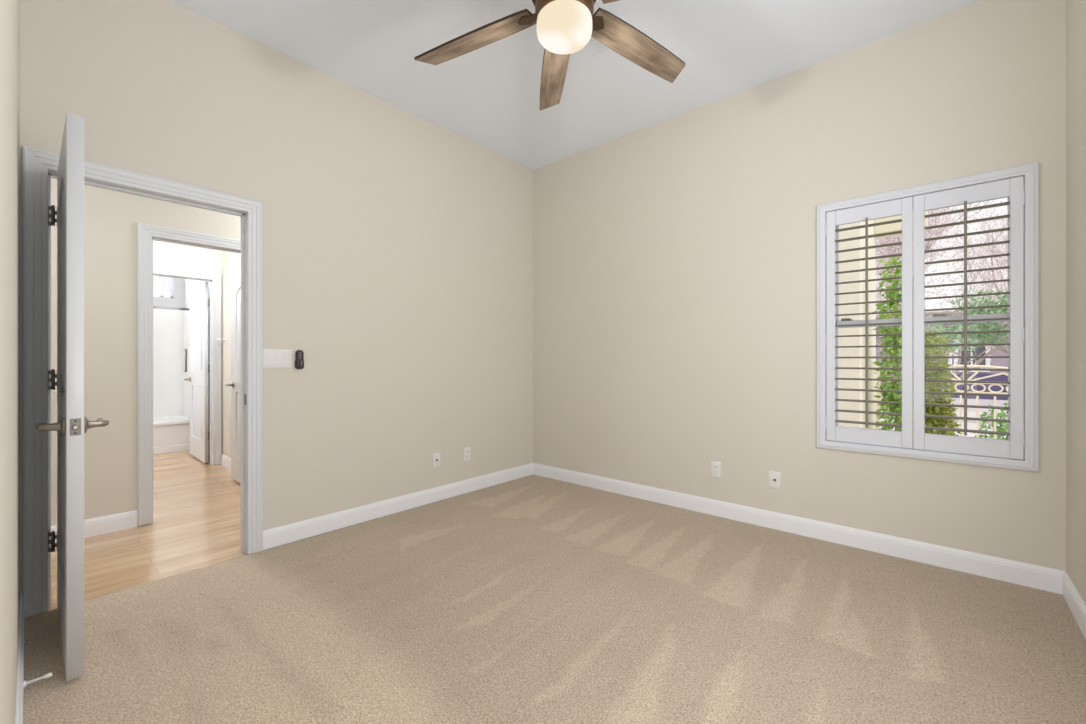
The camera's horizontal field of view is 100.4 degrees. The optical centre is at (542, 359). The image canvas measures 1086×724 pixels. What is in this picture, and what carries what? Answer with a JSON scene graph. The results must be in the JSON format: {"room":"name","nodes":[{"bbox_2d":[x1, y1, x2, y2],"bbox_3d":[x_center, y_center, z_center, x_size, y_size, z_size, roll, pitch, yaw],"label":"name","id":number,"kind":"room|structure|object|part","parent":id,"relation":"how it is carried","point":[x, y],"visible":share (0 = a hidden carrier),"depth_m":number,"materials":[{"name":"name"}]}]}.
{"room":"empty bedroom","nodes":[
{"label":"empty bedroom","id":0,"kind":"room"},
{"bbox_2d":[0,0,19,723],"bbox_3d":[-1.422,-0.366,1.141,2.500,3.078,0.115,0,0,41],"label":"wall","id":1,"kind":"structure","parent":0,"point":[9,9],"depth_m":0.85,"materials":[{"name":"beige paint"}]},
{"bbox_2d":[15,592,24,723],"bbox_3d":[-1.380,1.087,1.190,2.500,0.113,0.014,0,0,41],"label":"baseboard","id":2,"kind":"structure","parent":1,"relation":"attached to","point":[20,665],"depth_m":1.54,"materials":[{"name":"white paint"}]},
{"bbox_2d":[23,672,51,687],"bbox_3d":[-1.714,1.083,1.536,0.022,0.022,0.065,0,0,41],"label":"door stop","id":3,"kind":"object","parent":1,"relation":"attached to","point":[47,675],"visible":1,"depth_m":1.53,"materials":[{"name":"white plastic"}]},
{"bbox_2d":[51,178,240,525],"bbox_3d":[-2.400,-0.117,3.696,0.115,2.720,5.100,0,0,41],"label":"wall","id":4,"kind":"structure","parent":0,"point":[111,218],"depth_m":3.04,"materials":[{"name":"paint"}]},
{"bbox_2d":[51,510,136,542],"bbox_3d":[-3.423,1.097,2.436,0.014,0.113,1.857,0,0,41],"label":"baseboard","id":5,"kind":"structure","parent":4,"relation":"attached to","point":[126,520],"depth_m":3.02,"materials":[{"name":"white paint"}]},
{"bbox_2d":[137,223,240,525],"bbox_3d":[-2.548,0.102,3.527,0.161,2.105,0.935,0,0,41],"label":"door frame","id":6,"kind":"structure","parent":4,"relation":"attached to","point":[146,233],"depth_m":3.17,"materials":[{"name":"white paint"}]},
{"bbox_2d":[153,278,184,307],"bbox_3d":[-5.571,-0.117,5.752,0.120,2.720,1.800,0,0,41],"label":"wall","id":7,"kind":"structure","parent":0,"point":[178,300],"depth_m":6.24,"materials":[{"name":"paint"}]},
{"bbox_2d":[153,276,172,297],"bbox_3d":[-5.440,-1.062,5.923,0.050,0.430,0.930,0,0,41],"label":"window","id":8,"kind":"structure","parent":7,"relation":"in","point":[160,277],"depth_m":6.17,"materials":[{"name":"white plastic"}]},
{"bbox_2d":[153,307,189,416],"bbox_3d":[-5.244,0.025,5.465,0.750,1.485,1.596,0,0,41],"label":"shower surround","id":9,"kind":"object","parent":7,"relation":"attached to","point":[171,328],"visible":0.19,"depth_m":6.17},
{"bbox_2d":[153,306,189,422],"bbox_3d":[-4.988,0.053,5.240,0.095,1.430,1.568,0,0,41],"label":"shower door","id":10,"kind":"structure","parent":9,"relation":"attached to","point":[154,307],"depth_m":5.69,"materials":[{"name":"silver metal"}]},
{"bbox_3d":[-5.009,-0.647,5.258,0.040,0.030,1.568,0,0,41],"label":"rail","id":11,"kind":"part","parent":10,"relation":"part of","materials":[{"name":"silver metal"}]},
{"bbox_3d":[-4.530,0.008,5.735,0.061,0.292,0.022,0,0,41],"label":"pull handle","id":12,"kind":"part","parent":10,"relation":"part of","materials":[{"name":"metal"}]},
{"bbox_2d":[153,240,221,464],"bbox_3d":[-4.077,-0.117,4.488,0.115,2.720,1.675,0,0,41],"label":"wall","id":13,"kind":"structure","parent":0,"point":[171,255],"depth_m":4.77,"materials":[{"name":"paint"}]},
{"bbox_2d":[153,266,221,465],"bbox_3d":[-3.899,0.102,4.673,0.138,2.105,0.943,0,0,41],"label":"door frame","id":14,"kind":"structure","parent":13,"relation":"attached to","point":[215,279],"depth_m":4.95,"materials":[{"name":"white paint"}]},
{"bbox_2d":[185,279,209,455],"bbox_3d":[-4.835,-0.117,5.105,1.839,2.720,1.800,0,0,41],"label":"wall","id":15,"kind":"structure","parent":0,"point":[189,284],"depth_m":5.48,"materials":[{"name":"paint"}]},
{"bbox_2d":[184,282,209,462],"bbox_3d":[-4.008,0.137,5.223,0.822,2.000,0.108,0,0,41],"label":"door","id":16,"kind":"structure","parent":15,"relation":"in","point":[199,300],"depth_m":5.15,"materials":[{"name":"white paint"}]},
{"bbox_3d":[-4.003,0.603,5.258,0.554,0.641,0.035,0,0,42],"label":"moulding","id":17,"kind":"part","parent":16,"relation":"part of","materials":[{"name":"white paint"}]},
{"bbox_3d":[-4.003,-0.282,5.258,0.554,0.883,0.035,0,0,42],"label":"moulding","id":18,"kind":"part","parent":16,"relation":"part of","materials":[{"name":"white paint"}]},
{"bbox_3d":[-4.003,0.603,5.258,0.560,0.647,0.016,0,0,42],"label":"panel","id":19,"kind":"part","parent":16,"relation":"part of","materials":[{"name":"white paint"}]},
{"bbox_3d":[-4.003,-0.282,5.258,0.560,0.889,0.016,0,0,42],"label":"arched panel","id":20,"kind":"part","parent":16,"relation":"part of","materials":[{"name":"white paint"}]},
{"bbox_2d":[222,251,240,457],"bbox_3d":[-3.408,-0.117,3.900,1.667,2.720,1.675,0,0,41],"label":"wall","id":21,"kind":"structure","parent":0,"point":[230,261],"depth_m":4.90,"materials":[{"name":"paint"}]},
{"bbox_2d":[221,454,230,469],"bbox_3d":[-2.925,1.097,4.448,1.667,0.113,0.014,0,0,41],"label":"baseboard","id":22,"kind":"structure","parent":21,"relation":"attached to","point":[225,461],"depth_m":4.86,"materials":[{"name":"white paint"}]},
{"bbox_2d":[225,267,240,482],"bbox_3d":[-2.692,0.137,4.075,0.810,2.000,0.107,0,0,39],"label":"door","id":23,"kind":"structure","parent":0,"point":[235,384],"depth_m":4.26,"materials":[{"name":"white paint"}]},
{"bbox_3d":[-2.669,0.603,4.103,0.582,0.641,0.035,0,0,39],"label":"moulding","id":24,"kind":"part","parent":23,"relation":"part of","materials":[{"name":"white paint"}]},
{"bbox_3d":[-2.669,-0.282,4.103,0.582,0.883,0.035,0,0,39],"label":"moulding","id":25,"kind":"part","parent":23,"relation":"part of","materials":[{"name":"white paint"}]},
{"bbox_2d":[20,0,532,614],"bbox_3d":[-1.795,-0.331,2.697,0.115,3.148,5.000,0,0,41],"label":"wall","id":26,"kind":"structure","parent":0,"point":[398,245],"depth_m":3.02,"materials":[{"name":"beige paint"}]},
{"bbox_2d":[35,112,108,680],"bbox_3d":[-1.957,0.129,1.867,0.831,1.992,0.187,0,0,41],"label":"door","id":27,"kind":"structure","parent":26,"relation":"in","point":[71,426],"depth_m":1.61,"materials":[{"name":"white paint"}]},
{"bbox_3d":[-1.771,0.237,1.621,0.128,0.041,0.064,0,0,41],"label":"lever handle","id":28,"kind":"part","parent":27,"relation":"part of","materials":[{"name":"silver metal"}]},
{"bbox_3d":[-1.945,0.597,1.856,0.550,0.629,0.035,0,0,41],"label":"moulding","id":29,"kind":"part","parent":27,"relation":"part of","materials":[{"name":"white paint"}]},
{"bbox_3d":[-1.945,-0.284,1.856,0.550,0.887,0.035,0,0,41],"label":"moulding","id":30,"kind":"part","parent":27,"relation":"part of","materials":[{"name":"white paint"}]},
{"bbox_3d":[-1.652,0.236,1.599,0.002,0.059,0.028,0,0,41],"label":"latch plate","id":31,"kind":"part","parent":27,"relation":"part of","materials":[{"name":"metal"}]},
{"bbox_3d":[-1.690,0.237,1.714,0.128,0.041,0.064,0,0,41],"label":"lever handle","id":32,"kind":"part","parent":27,"relation":"part of","materials":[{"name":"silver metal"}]},
{"bbox_2d":[22,146,262,617],"bbox_3d":[-2.049,0.102,2.409,0.161,2.105,0.949,0,0,41],"label":"door frame","id":33,"kind":"structure","parent":26,"relation":"attached to","point":[38,166],"depth_m":2.11,"materials":[{"name":"white paint"}]},
{"bbox_2d":[263,349,291,367],"bbox_3d":[-1.632,-0.009,2.786,0.012,0.115,0.163,0,0,41],"label":"light switch","id":34,"kind":"object","parent":26,"relation":"attached to","point":[272,358],"visible":1,"depth_m":2.78,"materials":[{"name":"white plastic"}]},
{"bbox_2d":[295,350,303,368],"bbox_3d":[-1.546,-0.003,2.873,0.026,0.121,0.051,0,0,41],"label":"remote","id":35,"kind":"object","parent":26,"relation":"attached to","point":[299,362],"visible":1,"depth_m":2.86,"materials":[{"name":"black plastic"}]},
{"bbox_2d":[263,463,532,549],"bbox_3d":[-0.891,1.087,3.628,0.014,0.113,2.409,0,0,41],"label":"baseboard","id":36,"kind":"structure","parent":26,"relation":"attached to","point":[289,533],"depth_m":3.29,"materials":[{"name":"white paint"}]},
{"bbox_2d":[433,452,439,467],"bbox_3d":[-0.858,0.809,3.663,0.016,0.115,0.072,0,0,41],"label":"cable jack","id":37,"kind":"object","parent":26,"relation":"attached to","point":[436,456],"visible":1,"depth_m":3.66,"materials":[{"name":"white plastic"}]},
{"bbox_2d":[464,447,470,460],"bbox_3d":[-0.652,0.810,3.903,0.008,0.115,0.072,0,0,41],"label":"wall outlet","id":38,"kind":"object","parent":26,"relation":"attached to","point":[467,451],"visible":1,"depth_m":3.90,"materials":[{"name":"white plastic"}]},
{"bbox_2d":[23,450,1085,723],"bbox_3d":[-2.164,1.202,3.289,8.549,0.122,5.400,0,0,41],"label":"floor","id":39,"kind":"structure","parent":0,"point":[532,599],"depth_m":1.95,"materials":[{"name":"beige carpet"}]},
{"bbox_2d":[153,415,189,454],"bbox_3d":[-5.251,0.961,5.471,0.728,0.385,1.592,0,0,41],"label":"bathtub","id":40,"kind":"object","parent":39,"relation":"on","point":[173,436],"visible":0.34,"depth_m":5.66,"materials":[{"name":"white ceramic"}]},
{"bbox_2d":[153,418,178,421],"bbox_3d":[-5.250,0.930,5.470,0.555,0.285,1.356,0,0,41],"label":"basin","id":41,"kind":"object","parent":40,"relation":"in","point":[154,419],"depth_m":6.06,"materials":[{"name":"white ceramic"}]},
{"bbox_2d":[169,0,982,169],"bbox_3d":[-0.413,-1.955,1.483,3.794,0.100,5.300,0,0,41],"label":"ceiling","id":42,"kind":"structure","parent":0,"point":[488,96],"depth_m":2.80,"materials":[{"name":"paint"}]},
{"bbox_2d":[414,0,685,110],"bbox_3d":[0.083,-1.613,1.885,1.497,0.585,1.560,0,0,41],"label":"ceiling fan","id":43,"kind":"object","parent":42,"relation":"hanging from","point":[564,27],"visible":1,"depth_m":2.06,"materials":[{"name":"brown wood"}]},
{"bbox_3d":[-0.323,-1.482,2.101,0.639,0.011,0.133,0,13,29],"label":"blade","id":44,"kind":"part","parent":43,"relation":"part of","materials":[{"name":"brown wood"}]},
{"bbox_3d":[0.057,-1.482,2.343,0.133,0.011,0.639,-13,1,-4],"label":"blade","id":45,"kind":"part","parent":43,"relation":"part of","materials":[{"name":"brown wood"}]},
{"bbox_3d":[0.089,-1.367,1.875,0.231,0.093,0.231,0,0,41],"label":"globe","id":46,"kind":"part","parent":43,"relation":"part of"},
{"bbox_3d":[0.518,-1.482,1.685,0.639,0.011,0.133,0,-13,24],"label":"blade","id":47,"kind":"part","parent":43,"relation":"part of","materials":[{"name":"brown wood"}]},
{"bbox_3d":[0.462,-1.482,2.159,0.639,0.011,0.133,0,-13,-37],"label":"blade","id":48,"kind":"part","parent":43,"relation":"part of","materials":[{"name":"brown wood"}]},
{"bbox_2d":[585,16,627,57],"bbox_3d":[0.391,-1.903,2.680,0.300,0.007,0.200,0,0,41],"label":"ceiling vent","id":49,"kind":"object","parent":42,"relation":"in","point":[594,42],"visible":0.34,"depth_m":2.76,"materials":[{"name":"metal"}]},
{"bbox_2d":[533,0,1065,570],"bbox_3d":[1.287,-0.331,3.416,3.794,3.148,0.150,0,0,41],"label":"wall","id":50,"kind":"structure","parent":0,"point":[674,258],"depth_m":3.05,"materials":[{"name":"beige paint"}]},
{"bbox_2d":[711,461,720,477],"bbox_3d":[1.270,0.805,3.326,0.072,0.115,0.008,0,0,41],"label":"wall outlet","id":51,"kind":"object","parent":50,"relation":"attached to","point":[715,466],"visible":1,"depth_m":3.32,"materials":[{"name":"white plastic"}]},
{"bbox_2d":[769,471,780,488],"bbox_3d":[1.566,0.812,3.060,0.072,0.115,0.016,0,0,41],"label":"cable jack","id":52,"kind":"object","parent":50,"relation":"attached to","point":[774,477],"visible":1,"depth_m":3.06,"materials":[{"name":"white plastic"}]},
{"bbox_2d":[533,463,1064,593],"bbox_3d":[1.220,1.087,3.366,3.529,0.113,0.014,0,0,41],"label":"baseboard","id":53,"kind":"structure","parent":50,"relation":"attached to","point":[1020,573],"depth_m":2.80,"materials":[{"name":"white paint"}]},
{"bbox_2d":[816,162,1038,471],"bbox_3d":[2.160,-0.213,2.629,0.966,1.546,0.170,0,0,41],"label":"window","id":54,"kind":"structure","parent":50,"relation":"in","point":[936,317],"depth_m":2.43,"materials":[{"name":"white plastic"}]},
{"bbox_2d":[826,197,912,448],"bbox_3d":[1.948,-0.213,2.720,0.425,1.438,0.079,0,0,41],"label":"plantation shutter","id":55,"kind":"object","parent":54,"relation":"attached to","point":[904,206],"visible":1,"depth_m":2.69,"materials":[{"name":"white paint"}]},
{"bbox_3d":[1.927,-0.223,2.694,0.012,1.249,0.011,0,0,41],"label":"tilt rod","id":56,"kind":"part","parent":55,"relation":"part of","materials":[{"name":"beige paint"}]},
{"bbox_3d":[1.954,-0.886,2.725,0.324,0.091,0.020,0,0,41],"label":"rail","id":57,"kind":"part","parent":55,"relation":"part of","materials":[{"name":"white paint"}]},
{"bbox_3d":[1.954,0.460,2.725,0.324,0.092,0.020,0,0,41],"label":"rail","id":58,"kind":"part","parent":55,"relation":"part of","materials":[{"name":"white paint"}]},
{"bbox_3d":[2.204,-0.565,2.680,0.830,0.715,0.024,0,0,41],"label":"sash","id":59,"kind":"part","parent":54,"relation":"part of","materials":[{"name":"white plastic"}]},
{"bbox_3d":[2.185,0.122,2.658,0.830,0.742,0.026,0,0,41],"label":"sash","id":60,"kind":"part","parent":54,"relation":"part of","materials":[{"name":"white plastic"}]},
{"bbox_2d":[913,176,1024,459],"bbox_3d":[2.274,-0.213,2.435,0.435,1.438,0.079,0,0,41],"label":"plantation shutter","id":61,"kind":"object","parent":54,"relation":"attached to","point":[1013,188],"visible":1,"depth_m":2.41,"materials":[{"name":"white paint"}]},
{"bbox_3d":[2.250,-0.223,2.410,0.012,1.249,0.011,0,0,41],"label":"tilt rod","id":62,"kind":"part","parent":61,"relation":"part of","materials":[{"name":"beige paint"}]},
{"bbox_3d":[2.278,-0.886,2.441,0.334,0.091,0.020,0,0,41],"label":"rail","id":63,"kind":"part","parent":61,"relation":"part of","materials":[{"name":"white paint"}]},
{"bbox_3d":[2.278,0.460,2.441,0.334,0.092,0.020,0,0,41],"label":"rail","id":64,"kind":"part","parent":61,"relation":"part of","materials":[{"name":"white paint"}]},
{"bbox_2d":[1066,0,1085,603],"bbox_3d":[0.955,-0.331,0.279,0.150,3.148,5.000,0,0,41],"label":"wall","id":65,"kind":"structure","parent":0,"point":[1075,9],"depth_m":2.03,"materials":[{"name":"beige paint"}]},
{"bbox_2d":[1062,571,1085,638],"bbox_3d":[0.893,1.087,0.333,0.014,0.113,5.000,0,0,41],"label":"baseboard","id":66,"kind":"structure","parent":65,"relation":"attached to","point":[1073,599],"depth_m":2.00,"materials":[{"name":"white paint"}]},
{"label":"outside","id":67,"kind":"structure","parent":0,"visible":0},
{"bbox_2d":[881,395,1007,438],"bbox_3d":[13.613,1.373,12.558,30.000,0.100,29.840,0,0,41],"label":"ground","id":68,"kind":"structure","parent":67,"point":[971,412],"depth_m":11.40,"materials":[{"name":"concrete"}]},
{"bbox_2d":[838,220,875,428],"bbox_3d":[3.247,-0.417,6.054,1.823,3.480,1.500,0,0,41],"label":"wall","id":69,"kind":"structure","parent":68,"relation":"on","point":[856,265],"depth_m":4.98,"materials":[{"name":"beige paint"}]},
{"bbox_2d":[874,211,927,238],"bbox_3d":[4.559,-1.887,5.766,0.527,0.540,0.300,0,0,41],"label":"beam","id":70,"kind":"structure","parent":69,"relation":"attached to","point":[892,227],"depth_m":5.74,"materials":[{"name":"beige paint"}]},
{"bbox_2d":[873,253,901,430],"bbox_3d":[3.938,0.085,5.040,0.487,2.548,0.494,0,0,41],"label":"young tree","id":71,"kind":"object","parent":68,"relation":"on","point":[892,295],"visible":0.39,"depth_m":5.04,"materials":[{"name":"green plant"}]},
{"bbox_2d":[876,198,1007,405],"bbox_3d":[12.719,-1.972,12.067,8.929,6.620,7.625,0,0,41],"label":"bare tree","id":72,"kind":"object","parent":68,"relation":"on","point":[888,240],"visible":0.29,"depth_m":11.87,"materials":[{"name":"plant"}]},
{"bbox_2d":[876,309,1007,399],"bbox_3d":[17.756,-0.307,16.133,11.300,3.260,6.000,0,0,41],"label":"house","id":73,"kind":"structure","parent":68,"relation":"on","point":[1002,362],"depth_m":15.39,"materials":[{"name":"white plastic"}]},
{"bbox_3d":[14.682,-0.152,15.500,0.680,0.910,0.030,0,0,41],"label":"pane","id":74,"kind":"part","parent":73,"relation":"part of","materials":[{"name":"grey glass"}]},
{"bbox_2d":[876,365,1007,438],"bbox_3d":[5.206,0.691,5.596,1.792,1.265,0.072,0,0,41],"label":"gate","id":75,"kind":"object","parent":68,"relation":"on","point":[952,366],"visible":0.22,"depth_m":5.52,"materials":[{"name":"beige metal"}]},
{"bbox_3d":[4.560,0.693,6.164,0.072,1.260,0.072,0,0,41],"label":"post","id":76,"kind":"part","parent":75,"relation":"part of","materials":[{"name":"beige paint"}]},
{"bbox_3d":[5.206,0.405,5.596,1.680,0.036,0.028,0,0,41],"label":"rail","id":77,"kind":"part","parent":75,"relation":"part of","materials":[{"name":"beige metal"}]},
{"bbox_3d":[5.206,0.275,5.596,1.680,0.030,0.028,0,0,41],"label":"rail","id":78,"kind":"part","parent":75,"relation":"part of","materials":[{"name":"beige metal"}]},
{"bbox_2d":[925,330,963,435],"bbox_3d":[4.536,0.506,5.183,0.451,1.717,0.458,0,0,41],"label":"shrub","id":79,"kind":"object","parent":68,"relation":"on","point":[929,374],"visible":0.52,"depth_m":5.13,"materials":[{"name":"green plant"}]},
{"bbox_3d":[4.563,0.693,5.165,0.038,1.300,0.161,0,0,-31],"label":"stem","id":80,"kind":"part","parent":79,"relation":"part of","materials":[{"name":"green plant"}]},
{"bbox_2d":[925,287,1007,354],"bbox_3d":[8.965,-0.061,8.988,2.439,2.809,1.182,0,0,41],"label":"leafy tree","id":81,"kind":"object","parent":68,"relation":"on","point":[974,338],"visible":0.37,"depth_m":9.02,"materials":[{"name":"green plant"}]},
{"bbox_2d":[975,403,1007,439],"bbox_3d":[6.071,0.924,5.957,0.640,0.838,0.479,0,0,22],"label":"shrub","id":82,"kind":"object","parent":68,"relation":"on","point":[1000,415],"visible":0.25,"depth_m":5.99,"materials":[{"name":"green plant"}]}
]}

